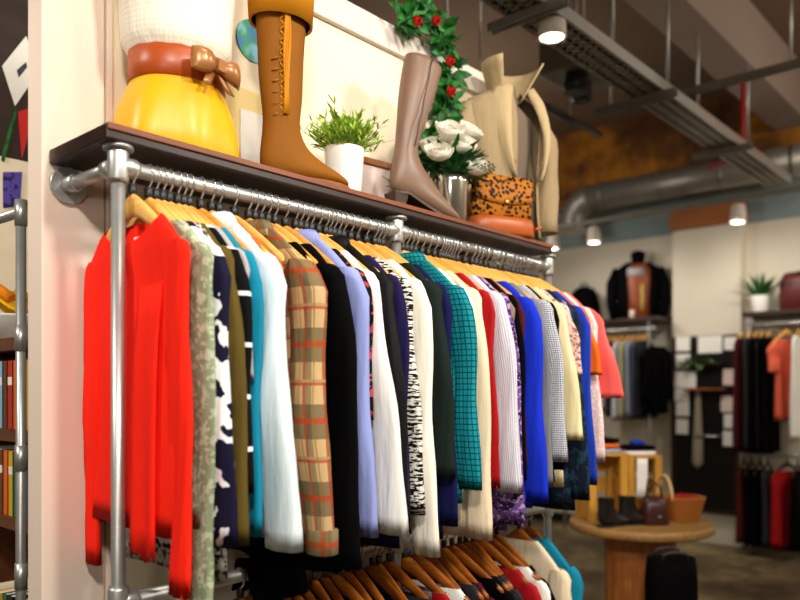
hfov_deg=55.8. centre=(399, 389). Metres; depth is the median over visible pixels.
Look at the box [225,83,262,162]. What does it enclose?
framed print
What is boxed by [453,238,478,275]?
wooden hanger
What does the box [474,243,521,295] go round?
wooden hanger
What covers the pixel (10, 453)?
book
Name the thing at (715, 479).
display board
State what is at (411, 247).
wooden hanger
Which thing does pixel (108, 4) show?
trim
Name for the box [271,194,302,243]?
wooden hanger
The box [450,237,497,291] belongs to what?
wooden hanger
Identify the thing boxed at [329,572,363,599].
wooden hanger
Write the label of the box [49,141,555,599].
rack
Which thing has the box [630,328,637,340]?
wooden hanger
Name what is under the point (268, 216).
wooden hanger
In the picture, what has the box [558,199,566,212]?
trim
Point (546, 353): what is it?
cardigan
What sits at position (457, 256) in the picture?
wooden hanger
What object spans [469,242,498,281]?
wooden hanger
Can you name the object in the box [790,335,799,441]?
shirt
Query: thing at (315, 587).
wooden hanger
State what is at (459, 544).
wooden hanger
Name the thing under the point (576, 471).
dress
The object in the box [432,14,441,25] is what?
flower
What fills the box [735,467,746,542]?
skirt
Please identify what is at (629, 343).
shirt
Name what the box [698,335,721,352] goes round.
paper note
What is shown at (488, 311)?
dress
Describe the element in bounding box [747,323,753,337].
wooden hanger
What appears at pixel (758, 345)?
jacket
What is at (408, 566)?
wooden hanger
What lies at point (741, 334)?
wooden hanger
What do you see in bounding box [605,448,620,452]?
shirt
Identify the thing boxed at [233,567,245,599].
wooden hanger
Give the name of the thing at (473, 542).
wooden hanger
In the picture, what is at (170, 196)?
wooden hanger
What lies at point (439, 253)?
wooden hanger
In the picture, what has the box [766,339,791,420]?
blouse
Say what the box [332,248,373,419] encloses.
blouse
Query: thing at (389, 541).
dress
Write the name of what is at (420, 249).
wooden hanger
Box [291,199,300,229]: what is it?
wooden hanger
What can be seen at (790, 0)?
rod
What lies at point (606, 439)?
shirt
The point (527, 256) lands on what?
wooden hanger
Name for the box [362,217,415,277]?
wooden hanger
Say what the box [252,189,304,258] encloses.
wooden hanger
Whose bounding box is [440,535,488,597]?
wooden hanger
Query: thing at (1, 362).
book
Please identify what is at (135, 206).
wooden hanger
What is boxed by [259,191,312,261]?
wooden hanger
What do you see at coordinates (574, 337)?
t-shirt
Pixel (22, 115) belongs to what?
pennant
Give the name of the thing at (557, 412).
shirt
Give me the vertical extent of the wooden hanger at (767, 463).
0.218 m
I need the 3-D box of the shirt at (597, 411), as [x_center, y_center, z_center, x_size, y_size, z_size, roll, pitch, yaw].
[0.513,-0.050,2.806,0.535,0.604,0.041,0,0,41]
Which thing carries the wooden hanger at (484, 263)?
hanging from the rack at (67, 185)
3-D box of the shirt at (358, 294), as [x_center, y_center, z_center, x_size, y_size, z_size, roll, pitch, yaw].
[-0.253,-0.031,1.941,0.545,0.751,0.062,0,0,43]
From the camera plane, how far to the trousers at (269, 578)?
1.85 m
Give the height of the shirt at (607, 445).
0.026 m
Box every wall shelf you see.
[50,121,552,261]
[603,316,671,326]
[742,309,799,319]
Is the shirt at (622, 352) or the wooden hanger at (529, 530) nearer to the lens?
the wooden hanger at (529, 530)
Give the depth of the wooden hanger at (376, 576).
2.15 m
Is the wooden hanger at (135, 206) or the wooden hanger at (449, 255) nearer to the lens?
the wooden hanger at (135, 206)
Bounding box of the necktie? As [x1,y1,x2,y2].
[692,390,702,467]
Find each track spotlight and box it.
[547,234,559,249]
[587,224,600,243]
[729,201,746,223]
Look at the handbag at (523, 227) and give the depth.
2.66 m
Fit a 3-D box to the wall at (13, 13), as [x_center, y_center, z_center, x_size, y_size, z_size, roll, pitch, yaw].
[-0.806,-0.200,3.269,0.080,3.400,2.400,0,0,42]
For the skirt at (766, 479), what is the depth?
6.68 m
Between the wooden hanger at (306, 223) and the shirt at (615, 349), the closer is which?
the wooden hanger at (306, 223)
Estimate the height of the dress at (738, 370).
1.036 m
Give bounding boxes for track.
[558,185,799,229]
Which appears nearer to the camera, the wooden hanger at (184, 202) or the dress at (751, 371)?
the wooden hanger at (184, 202)
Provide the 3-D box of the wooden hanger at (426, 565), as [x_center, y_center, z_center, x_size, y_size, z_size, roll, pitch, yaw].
[0.055,0.538,2.327,0.374,0.218,0.019,0,0,35]
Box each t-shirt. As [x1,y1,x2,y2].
[251,237,283,272]
[539,288,582,457]
[558,291,601,374]
[567,293,624,397]
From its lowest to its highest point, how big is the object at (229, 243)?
0.440 m
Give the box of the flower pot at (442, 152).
[419,120,496,220]
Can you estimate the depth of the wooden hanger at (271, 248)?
1.76 m
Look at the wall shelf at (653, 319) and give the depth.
7.69 m
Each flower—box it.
[412,14,422,26]
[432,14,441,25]
[446,55,455,66]
[447,85,456,96]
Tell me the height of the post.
1.980 m
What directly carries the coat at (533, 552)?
hanging from the wooden hanger at (518, 533)
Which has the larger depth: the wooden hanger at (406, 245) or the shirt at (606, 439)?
the shirt at (606, 439)
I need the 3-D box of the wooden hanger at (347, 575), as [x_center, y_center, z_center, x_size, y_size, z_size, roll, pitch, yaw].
[-0.145,0.538,2.104,0.019,0.218,0.374,0,0,-41]
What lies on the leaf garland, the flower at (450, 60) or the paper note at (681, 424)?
the flower at (450, 60)
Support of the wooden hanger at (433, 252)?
hanging from the rack at (67, 185)
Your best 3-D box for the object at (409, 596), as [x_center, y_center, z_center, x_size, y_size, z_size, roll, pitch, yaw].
[-0.024,0.860,2.224,0.493,0.540,0.043,0,0,38]
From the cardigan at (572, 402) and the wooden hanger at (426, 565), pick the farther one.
the cardigan at (572, 402)
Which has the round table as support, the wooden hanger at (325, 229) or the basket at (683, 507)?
the basket at (683, 507)
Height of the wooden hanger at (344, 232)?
0.218 m
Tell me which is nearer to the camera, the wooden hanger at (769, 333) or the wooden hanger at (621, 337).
the wooden hanger at (769, 333)
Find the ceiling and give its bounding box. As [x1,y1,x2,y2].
[347,0,799,136]
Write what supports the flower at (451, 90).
on the leaf garland
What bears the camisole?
hanging from the wooden hanger at (261, 214)
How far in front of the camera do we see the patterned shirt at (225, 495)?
1.48 m
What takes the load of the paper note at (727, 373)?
attached to the display board
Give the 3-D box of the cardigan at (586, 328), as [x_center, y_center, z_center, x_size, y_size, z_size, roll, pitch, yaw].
[0.471,0.001,2.758,0.536,0.707,0.034,0,0,40]
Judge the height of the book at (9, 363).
0.198 m
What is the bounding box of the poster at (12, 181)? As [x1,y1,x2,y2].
[3,172,21,207]
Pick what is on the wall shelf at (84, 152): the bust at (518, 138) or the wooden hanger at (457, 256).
the bust at (518, 138)
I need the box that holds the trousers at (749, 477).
[745,468,755,544]
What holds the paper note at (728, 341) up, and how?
attached to the display board
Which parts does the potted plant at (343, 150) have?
pot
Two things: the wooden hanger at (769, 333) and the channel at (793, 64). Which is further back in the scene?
the wooden hanger at (769, 333)
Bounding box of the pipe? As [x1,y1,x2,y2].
[707,82,744,169]
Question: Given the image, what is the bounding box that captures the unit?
[539,0,618,104]
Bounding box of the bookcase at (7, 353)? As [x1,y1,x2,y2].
[0,337,27,582]
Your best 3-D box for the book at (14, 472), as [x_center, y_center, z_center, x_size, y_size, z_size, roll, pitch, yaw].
[-1.050,0.272,2.230,0.029,0.187,0.164,0,0,42]
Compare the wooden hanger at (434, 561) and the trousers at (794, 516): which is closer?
the wooden hanger at (434, 561)
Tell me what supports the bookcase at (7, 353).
on the floor
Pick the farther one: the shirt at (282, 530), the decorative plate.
the decorative plate
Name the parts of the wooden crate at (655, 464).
corner post, corner post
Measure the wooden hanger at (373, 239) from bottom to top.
0.218 m
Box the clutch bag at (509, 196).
[470,173,534,219]
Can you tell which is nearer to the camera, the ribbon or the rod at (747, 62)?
the ribbon
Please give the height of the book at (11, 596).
0.258 m
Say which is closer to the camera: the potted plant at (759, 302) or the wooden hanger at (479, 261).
the wooden hanger at (479, 261)
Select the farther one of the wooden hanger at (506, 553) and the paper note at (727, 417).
the paper note at (727, 417)
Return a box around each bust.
[456,53,558,240]
[606,250,670,319]
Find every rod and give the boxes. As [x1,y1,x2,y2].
[446,0,447,18]
[479,0,480,60]
[610,0,611,103]
[667,0,668,81]
[697,34,698,104]
[747,62,748,141]
[790,0,791,59]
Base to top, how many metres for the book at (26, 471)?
0.187 m
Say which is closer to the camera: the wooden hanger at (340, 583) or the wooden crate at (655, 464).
the wooden hanger at (340, 583)
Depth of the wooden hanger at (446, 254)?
2.42 m
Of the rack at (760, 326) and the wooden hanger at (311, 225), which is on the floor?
the rack at (760, 326)
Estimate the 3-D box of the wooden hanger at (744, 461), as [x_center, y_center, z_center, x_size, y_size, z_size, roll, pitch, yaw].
[3.162,0.668,6.939,0.019,0.218,0.374,0,0,42]
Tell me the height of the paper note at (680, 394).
0.123 m
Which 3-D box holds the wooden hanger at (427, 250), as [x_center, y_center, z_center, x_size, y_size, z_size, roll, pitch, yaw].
[0.087,-0.386,2.363,0.374,0.218,0.019,0,0,42]
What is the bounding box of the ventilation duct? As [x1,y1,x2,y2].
[558,143,799,235]
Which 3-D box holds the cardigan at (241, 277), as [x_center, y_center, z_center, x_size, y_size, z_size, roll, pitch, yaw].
[-0.486,-0.070,1.687,0.536,0.565,0.051,0,0,43]
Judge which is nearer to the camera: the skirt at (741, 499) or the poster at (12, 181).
the poster at (12, 181)
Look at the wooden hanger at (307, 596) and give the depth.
1.95 m
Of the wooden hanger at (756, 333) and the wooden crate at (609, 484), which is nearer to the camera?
the wooden crate at (609, 484)
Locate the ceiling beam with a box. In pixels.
[625,0,799,130]
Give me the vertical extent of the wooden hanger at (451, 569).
0.218 m
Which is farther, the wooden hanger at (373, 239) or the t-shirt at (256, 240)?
the wooden hanger at (373, 239)
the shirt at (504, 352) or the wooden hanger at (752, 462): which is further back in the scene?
the wooden hanger at (752, 462)
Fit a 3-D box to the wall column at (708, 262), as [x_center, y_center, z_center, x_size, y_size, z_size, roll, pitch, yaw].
[3.039,-0.050,7.444,0.664,3.100,0.150,0,0,42]
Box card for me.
[17,62,26,75]
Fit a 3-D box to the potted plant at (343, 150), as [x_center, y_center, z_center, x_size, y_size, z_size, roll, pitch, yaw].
[-0.149,-0.687,2.177,0.267,0.274,0.260,0,0,-39]
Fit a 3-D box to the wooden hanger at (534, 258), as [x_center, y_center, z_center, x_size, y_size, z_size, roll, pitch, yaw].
[0.497,-0.386,2.821,0.374,0.218,0.019,0,0,41]
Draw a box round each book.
[0,361,2,427]
[0,449,13,513]
[0,580,13,589]
[0,587,15,599]
[2,588,27,599]
[3,361,6,428]
[3,450,13,514]
[7,360,12,428]
[7,591,27,599]
[8,451,13,515]
[13,360,15,428]
[13,452,15,516]
[26,359,27,429]
[26,471,27,520]
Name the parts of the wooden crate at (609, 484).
corner post, corner post, corner post, corner post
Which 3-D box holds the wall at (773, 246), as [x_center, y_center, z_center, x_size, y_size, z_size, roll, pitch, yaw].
[3.492,-0.700,7.207,8.800,4.400,0.100,0,0,42]
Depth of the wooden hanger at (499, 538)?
2.60 m
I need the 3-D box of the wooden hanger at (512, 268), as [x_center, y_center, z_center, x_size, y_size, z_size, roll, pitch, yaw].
[0.405,-0.386,2.719,0.374,0.218,0.019,0,0,42]
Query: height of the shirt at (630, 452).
0.029 m
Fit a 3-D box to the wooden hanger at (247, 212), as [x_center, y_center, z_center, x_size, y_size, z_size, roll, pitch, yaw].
[-0.372,-0.386,1.850,0.374,0.218,0.019,0,0,42]
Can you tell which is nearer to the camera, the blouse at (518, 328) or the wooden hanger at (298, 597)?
the wooden hanger at (298, 597)
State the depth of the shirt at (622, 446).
4.28 m
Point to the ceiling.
(633, 32)
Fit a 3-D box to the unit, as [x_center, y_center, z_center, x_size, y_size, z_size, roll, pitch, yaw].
[1.045,-2.300,4.384,0.300,1.200,0.420,0,0,42]
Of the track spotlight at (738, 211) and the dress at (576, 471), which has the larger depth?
the track spotlight at (738, 211)
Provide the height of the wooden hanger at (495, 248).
0.218 m
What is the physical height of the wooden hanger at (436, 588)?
0.218 m
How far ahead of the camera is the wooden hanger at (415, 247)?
2.30 m
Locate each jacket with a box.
[200,223,248,545]
[328,235,409,515]
[399,263,455,529]
[605,342,614,416]
[630,340,638,418]
[636,340,657,418]
[641,346,673,413]
[754,337,763,453]
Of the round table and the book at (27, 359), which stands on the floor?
the round table
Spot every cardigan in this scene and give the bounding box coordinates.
[206,224,253,493]
[373,257,425,515]
[509,282,552,487]
[531,287,582,486]
[552,291,596,484]
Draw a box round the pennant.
[18,109,27,156]
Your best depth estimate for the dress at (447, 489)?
2.03 m
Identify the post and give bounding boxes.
[0,199,27,599]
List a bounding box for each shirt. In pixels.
[82,213,193,599]
[101,221,238,556]
[169,219,215,599]
[211,211,303,552]
[220,227,263,537]
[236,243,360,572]
[246,219,338,556]
[295,229,378,537]
[339,250,408,536]
[384,259,440,557]
[400,252,481,503]
[443,270,492,540]
[466,275,522,493]
[497,281,548,507]
[517,285,567,462]
[563,293,605,461]
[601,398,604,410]
[604,437,618,442]
[605,443,618,447]
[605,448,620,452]
[611,341,633,420]
[618,341,629,418]
[619,444,654,449]
[620,449,655,454]
[625,341,633,416]
[629,440,644,444]
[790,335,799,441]
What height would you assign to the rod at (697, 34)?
1.042 m
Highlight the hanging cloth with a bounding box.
[637,458,647,497]
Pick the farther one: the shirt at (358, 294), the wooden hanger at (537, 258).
the wooden hanger at (537, 258)
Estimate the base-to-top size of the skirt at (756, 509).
0.665 m
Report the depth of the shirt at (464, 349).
2.09 m
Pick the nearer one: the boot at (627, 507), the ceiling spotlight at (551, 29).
the ceiling spotlight at (551, 29)
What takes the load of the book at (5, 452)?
on the bookcase at (7, 353)
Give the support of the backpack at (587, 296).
on the wall shelf at (653, 319)
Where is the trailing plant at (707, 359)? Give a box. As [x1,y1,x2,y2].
[677,355,720,370]
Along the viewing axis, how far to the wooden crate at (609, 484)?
4.27 m
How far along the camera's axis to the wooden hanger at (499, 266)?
2.64 m
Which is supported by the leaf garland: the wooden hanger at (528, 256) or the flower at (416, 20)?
the flower at (416, 20)
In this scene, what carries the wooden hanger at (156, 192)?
hanging from the rack at (67, 185)
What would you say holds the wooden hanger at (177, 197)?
hanging from the rack at (67, 185)
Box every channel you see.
[487,0,568,34]
[594,87,677,116]
[679,58,799,96]
[692,142,752,160]
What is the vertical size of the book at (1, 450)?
0.187 m
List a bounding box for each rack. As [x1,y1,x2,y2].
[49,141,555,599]
[563,322,664,528]
[747,317,799,553]
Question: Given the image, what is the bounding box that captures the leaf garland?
[388,0,471,178]
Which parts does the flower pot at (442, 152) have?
white flower, white flower, white flower, pot, white flower, white flower, white flower, white flower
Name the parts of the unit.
casing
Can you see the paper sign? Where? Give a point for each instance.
(17, 85)
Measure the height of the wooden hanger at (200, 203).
0.218 m
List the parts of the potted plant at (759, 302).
pot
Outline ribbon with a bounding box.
[1,108,16,161]
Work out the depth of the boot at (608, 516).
3.97 m
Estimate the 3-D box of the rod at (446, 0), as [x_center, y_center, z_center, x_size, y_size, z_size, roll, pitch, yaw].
[0.269,-2.389,4.320,0.015,1.023,0.015,0,0,19]
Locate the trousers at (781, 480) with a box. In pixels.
[770,471,793,547]
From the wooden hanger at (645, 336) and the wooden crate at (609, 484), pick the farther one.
the wooden hanger at (645, 336)
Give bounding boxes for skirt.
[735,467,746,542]
[751,468,763,544]
[761,469,773,546]
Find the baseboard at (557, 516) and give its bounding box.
[526,512,799,552]
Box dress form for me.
[113,0,240,157]
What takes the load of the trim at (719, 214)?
attached to the wall at (773, 246)
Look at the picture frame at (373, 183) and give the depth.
2.46 m
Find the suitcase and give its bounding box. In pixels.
[644,546,697,599]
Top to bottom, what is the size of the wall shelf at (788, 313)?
0.040 m
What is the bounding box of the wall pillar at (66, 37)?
[28,0,103,599]
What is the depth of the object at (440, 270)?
2.13 m
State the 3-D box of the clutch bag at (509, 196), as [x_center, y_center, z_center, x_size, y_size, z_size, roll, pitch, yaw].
[0.365,-0.689,2.695,0.252,0.149,0.066,0,0,-24]
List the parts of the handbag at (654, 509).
handle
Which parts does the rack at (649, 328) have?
post, rail, post, wall arm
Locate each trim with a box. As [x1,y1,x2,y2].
[104,0,112,599]
[313,0,486,94]
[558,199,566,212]
[669,201,747,231]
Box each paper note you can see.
[675,371,695,387]
[675,389,688,400]
[676,337,689,350]
[676,354,689,367]
[676,402,688,415]
[676,419,687,433]
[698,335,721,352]
[721,396,732,411]
[723,369,732,384]
[723,431,731,445]
[724,337,736,349]
[724,414,731,427]
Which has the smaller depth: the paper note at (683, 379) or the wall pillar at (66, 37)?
the wall pillar at (66, 37)
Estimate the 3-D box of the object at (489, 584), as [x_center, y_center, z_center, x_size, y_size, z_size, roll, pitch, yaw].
[0.177,0.869,2.450,0.492,0.557,0.043,0,0,35]
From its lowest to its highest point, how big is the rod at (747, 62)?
1.118 m
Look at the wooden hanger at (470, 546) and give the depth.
2.46 m
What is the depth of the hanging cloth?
4.23 m
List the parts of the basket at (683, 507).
handle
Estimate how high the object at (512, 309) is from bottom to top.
0.448 m
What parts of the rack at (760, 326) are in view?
post, rail, rail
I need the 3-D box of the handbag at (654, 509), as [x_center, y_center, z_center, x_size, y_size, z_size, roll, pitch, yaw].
[1.373,0.610,4.077,0.160,0.231,0.115,0,0,-11]
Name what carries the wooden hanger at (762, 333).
hanging from the rack at (760, 326)
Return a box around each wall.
[0,0,27,312]
[494,93,799,513]
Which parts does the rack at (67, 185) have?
wall arm, post, rail, rail, wall arm, post, wall arm, post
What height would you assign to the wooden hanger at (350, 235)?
0.218 m
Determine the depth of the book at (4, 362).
2.21 m
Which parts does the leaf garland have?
stem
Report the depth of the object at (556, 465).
2.47 m
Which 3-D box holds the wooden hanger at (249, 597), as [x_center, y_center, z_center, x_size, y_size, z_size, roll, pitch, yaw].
[-0.363,0.538,1.859,0.374,0.218,0.019,0,0,41]
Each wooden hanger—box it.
[105,172,157,241]
[127,163,175,226]
[153,165,181,218]
[160,167,189,220]
[166,169,194,221]
[173,171,203,223]
[181,172,209,224]
[187,173,215,225]
[196,176,249,250]
[207,179,216,212]
[215,181,270,253]
[230,184,283,260]
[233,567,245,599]
[244,188,253,220]
[244,586,252,599]
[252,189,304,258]
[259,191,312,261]
[265,193,317,264]
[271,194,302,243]
[281,197,334,264]
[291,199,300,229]
[291,595,303,599]
[298,201,305,229]
[301,570,315,599]
[304,202,354,267]
[308,571,330,599]
[309,203,339,250]
[315,205,368,269]
[318,571,343,599]
[322,207,330,236]
[328,208,379,271]
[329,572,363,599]
[333,209,362,254]
[337,210,388,273]
[340,570,371,599]
[342,211,372,256]
[347,213,399,274]
[351,544,384,599]
[354,215,386,259]
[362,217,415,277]
[363,546,403,599]
[371,219,403,262]
[375,547,407,599]
[377,220,405,262]
[381,221,408,262]
[381,548,428,598]
[401,235,406,252]
[401,536,444,593]
[405,227,411,251]
[407,534,443,593]
[409,228,459,285]
[410,554,468,599]
[413,229,443,270]
[418,230,469,286]
[424,556,469,599]
[425,232,455,272]
[431,233,481,288]
[436,553,483,599]
[437,235,467,274]
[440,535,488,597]
[442,235,469,274]
[445,236,471,274]
[447,535,503,592]
[448,237,472,274]
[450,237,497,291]
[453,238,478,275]
[455,536,509,590]
[456,239,483,277]
[462,241,511,293]
[463,536,512,589]
[468,538,513,588]
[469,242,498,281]
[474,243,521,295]
[475,540,528,583]
[478,244,504,280]
[482,246,531,297]
[487,247,517,284]
[488,538,537,580]
[492,248,519,284]
[493,529,540,579]
[495,248,520,284]
[497,249,544,299]
[502,250,530,286]
[506,251,531,286]
[506,526,532,540]
[508,252,533,286]
[511,253,558,302]
[515,254,542,288]
[519,254,565,303]
[522,255,547,288]
[522,508,542,537]
[526,256,551,290]
[528,256,552,290]
[530,257,574,304]
[533,258,556,290]
[535,258,559,291]
[537,258,562,292]
[611,329,620,341]
[617,328,624,341]
[624,328,630,340]
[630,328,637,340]
[636,327,645,340]
[641,327,646,339]
[737,452,747,474]
[738,324,745,338]
[745,453,755,475]
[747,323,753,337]
[753,323,759,336]
[753,453,763,475]
[759,322,765,336]
[761,453,772,476]
[766,322,773,337]
[770,453,799,476]
[772,322,793,342]
[792,454,799,478]
[796,320,799,335]
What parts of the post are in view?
arm, post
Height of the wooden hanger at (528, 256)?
0.218 m
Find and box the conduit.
[543,0,602,137]
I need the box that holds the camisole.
[240,242,323,563]
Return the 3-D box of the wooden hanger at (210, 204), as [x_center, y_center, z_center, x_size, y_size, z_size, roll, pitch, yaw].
[-0.443,-0.386,1.770,0.374,0.218,0.019,0,0,43]
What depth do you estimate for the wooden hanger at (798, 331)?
6.62 m
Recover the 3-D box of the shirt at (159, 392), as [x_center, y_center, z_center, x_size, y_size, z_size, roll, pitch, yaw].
[-0.577,0.023,1.617,0.482,0.766,0.042,0,0,45]
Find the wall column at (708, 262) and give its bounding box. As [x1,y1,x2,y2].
[672,223,745,547]
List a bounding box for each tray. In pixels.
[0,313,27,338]
[480,0,790,186]
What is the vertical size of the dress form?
0.790 m
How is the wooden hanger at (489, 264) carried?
hanging from the rack at (67, 185)
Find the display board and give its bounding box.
[671,334,738,515]
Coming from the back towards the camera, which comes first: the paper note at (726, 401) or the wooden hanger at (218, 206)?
the paper note at (726, 401)
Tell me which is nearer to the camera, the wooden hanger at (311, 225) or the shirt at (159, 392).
the shirt at (159, 392)
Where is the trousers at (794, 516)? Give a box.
[789,471,799,549]
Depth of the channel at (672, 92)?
4.38 m
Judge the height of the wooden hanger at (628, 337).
0.218 m
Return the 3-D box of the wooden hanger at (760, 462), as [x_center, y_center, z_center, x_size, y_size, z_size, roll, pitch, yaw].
[3.265,0.668,6.847,0.019,0.218,0.374,0,0,42]
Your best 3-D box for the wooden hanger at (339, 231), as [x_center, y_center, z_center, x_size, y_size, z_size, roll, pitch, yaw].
[-0.169,-0.386,2.076,0.374,0.218,0.019,0,0,41]
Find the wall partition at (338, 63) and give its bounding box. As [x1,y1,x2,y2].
[113,0,489,599]
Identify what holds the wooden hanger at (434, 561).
hanging from the rack at (67, 185)
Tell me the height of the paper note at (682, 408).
0.141 m
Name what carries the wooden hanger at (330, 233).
hanging from the rack at (67, 185)
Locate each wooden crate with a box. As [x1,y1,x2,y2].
[575,452,627,521]
[615,454,661,509]
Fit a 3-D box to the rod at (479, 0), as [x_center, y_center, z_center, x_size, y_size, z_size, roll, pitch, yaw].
[0.467,-2.414,4.411,0.015,0.972,0.015,0,0,19]
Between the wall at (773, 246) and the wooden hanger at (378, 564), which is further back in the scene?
the wall at (773, 246)
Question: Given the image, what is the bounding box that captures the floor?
[493,517,799,599]
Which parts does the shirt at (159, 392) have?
panel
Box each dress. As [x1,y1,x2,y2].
[360,255,410,548]
[409,264,457,538]
[454,273,499,487]
[476,276,525,530]
[530,537,583,599]
[532,289,589,510]
[732,338,744,452]
[747,337,756,452]
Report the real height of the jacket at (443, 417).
0.737 m
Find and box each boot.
[247,0,348,187]
[384,52,459,218]
[596,497,630,527]
[618,495,642,525]
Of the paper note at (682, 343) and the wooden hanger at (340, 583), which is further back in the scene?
the paper note at (682, 343)
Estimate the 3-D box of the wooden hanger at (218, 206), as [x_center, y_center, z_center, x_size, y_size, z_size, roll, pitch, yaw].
[-0.429,-0.386,1.786,0.374,0.218,0.019,0,0,40]
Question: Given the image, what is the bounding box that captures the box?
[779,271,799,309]
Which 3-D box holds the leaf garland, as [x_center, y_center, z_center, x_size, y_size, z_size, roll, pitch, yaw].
[0.108,-1.048,2.642,0.168,0.688,0.411,0,0,36]
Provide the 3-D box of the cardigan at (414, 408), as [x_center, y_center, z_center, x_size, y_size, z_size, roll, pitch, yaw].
[-0.143,-0.005,2.076,0.530,0.694,0.049,0,0,41]
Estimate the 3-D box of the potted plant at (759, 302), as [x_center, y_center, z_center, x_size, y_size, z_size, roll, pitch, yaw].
[3.321,-0.896,6.928,0.461,0.366,0.545,0,0,-27]
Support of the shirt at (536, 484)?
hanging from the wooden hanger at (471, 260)
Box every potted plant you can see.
[300,95,392,191]
[734,271,785,311]
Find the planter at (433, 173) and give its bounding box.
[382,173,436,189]
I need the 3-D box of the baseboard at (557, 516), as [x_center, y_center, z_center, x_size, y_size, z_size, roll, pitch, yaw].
[3.452,1.450,7.162,8.800,0.100,0.020,0,0,42]
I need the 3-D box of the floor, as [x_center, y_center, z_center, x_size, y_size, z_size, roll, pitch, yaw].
[0.076,1.550,3.386,8.800,0.100,10.350,0,0,42]
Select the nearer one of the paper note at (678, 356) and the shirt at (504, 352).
the shirt at (504, 352)
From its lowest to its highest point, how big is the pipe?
1.098 m
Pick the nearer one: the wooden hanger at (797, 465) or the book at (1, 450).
the book at (1, 450)
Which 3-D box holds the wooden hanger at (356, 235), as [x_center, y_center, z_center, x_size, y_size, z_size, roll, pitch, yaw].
[-0.121,-0.386,2.130,0.374,0.218,0.019,0,0,42]
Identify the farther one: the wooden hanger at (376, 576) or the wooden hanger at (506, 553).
the wooden hanger at (506, 553)
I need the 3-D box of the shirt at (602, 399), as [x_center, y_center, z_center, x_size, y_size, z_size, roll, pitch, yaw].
[2.195,-0.140,7.844,0.083,0.703,0.478,0,0,42]
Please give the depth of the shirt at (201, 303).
1.49 m
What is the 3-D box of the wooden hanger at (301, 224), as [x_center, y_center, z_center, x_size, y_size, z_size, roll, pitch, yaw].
[-0.261,-0.386,1.974,0.374,0.218,0.019,0,0,42]
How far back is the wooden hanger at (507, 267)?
2.68 m
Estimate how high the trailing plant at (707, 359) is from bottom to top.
0.170 m
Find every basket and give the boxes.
[0,284,27,338]
[656,474,705,521]
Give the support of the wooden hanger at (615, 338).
hanging from the rack at (649, 328)
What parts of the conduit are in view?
drop rod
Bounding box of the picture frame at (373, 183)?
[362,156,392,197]
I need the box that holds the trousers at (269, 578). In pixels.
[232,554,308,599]
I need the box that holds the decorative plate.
[236,19,257,63]
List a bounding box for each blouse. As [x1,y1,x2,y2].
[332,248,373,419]
[484,278,526,479]
[761,337,780,453]
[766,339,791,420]
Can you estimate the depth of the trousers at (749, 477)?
6.76 m
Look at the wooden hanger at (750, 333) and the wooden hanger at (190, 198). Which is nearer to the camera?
the wooden hanger at (190, 198)
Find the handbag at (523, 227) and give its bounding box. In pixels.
[468,215,541,238]
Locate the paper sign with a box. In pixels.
[2,37,27,104]
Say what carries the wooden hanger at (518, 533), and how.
hanging from the rack at (67, 185)
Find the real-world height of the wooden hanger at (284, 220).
0.218 m
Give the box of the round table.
[569,513,714,599]
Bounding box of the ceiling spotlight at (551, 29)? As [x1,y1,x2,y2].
[537,16,566,44]
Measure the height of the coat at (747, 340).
1.036 m
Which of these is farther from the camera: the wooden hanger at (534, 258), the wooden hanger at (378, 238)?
the wooden hanger at (534, 258)
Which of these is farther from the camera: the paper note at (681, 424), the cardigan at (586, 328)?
the paper note at (681, 424)
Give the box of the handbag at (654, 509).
[640,482,668,525]
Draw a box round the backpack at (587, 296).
[571,282,599,314]
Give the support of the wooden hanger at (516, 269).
hanging from the rack at (67, 185)
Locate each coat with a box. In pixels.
[502,535,571,599]
[743,338,750,452]
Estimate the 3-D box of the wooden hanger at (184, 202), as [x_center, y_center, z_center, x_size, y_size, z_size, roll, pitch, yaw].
[-0.492,-0.386,1.715,0.374,0.218,0.019,0,0,43]
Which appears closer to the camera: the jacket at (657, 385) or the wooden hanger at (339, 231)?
the wooden hanger at (339, 231)

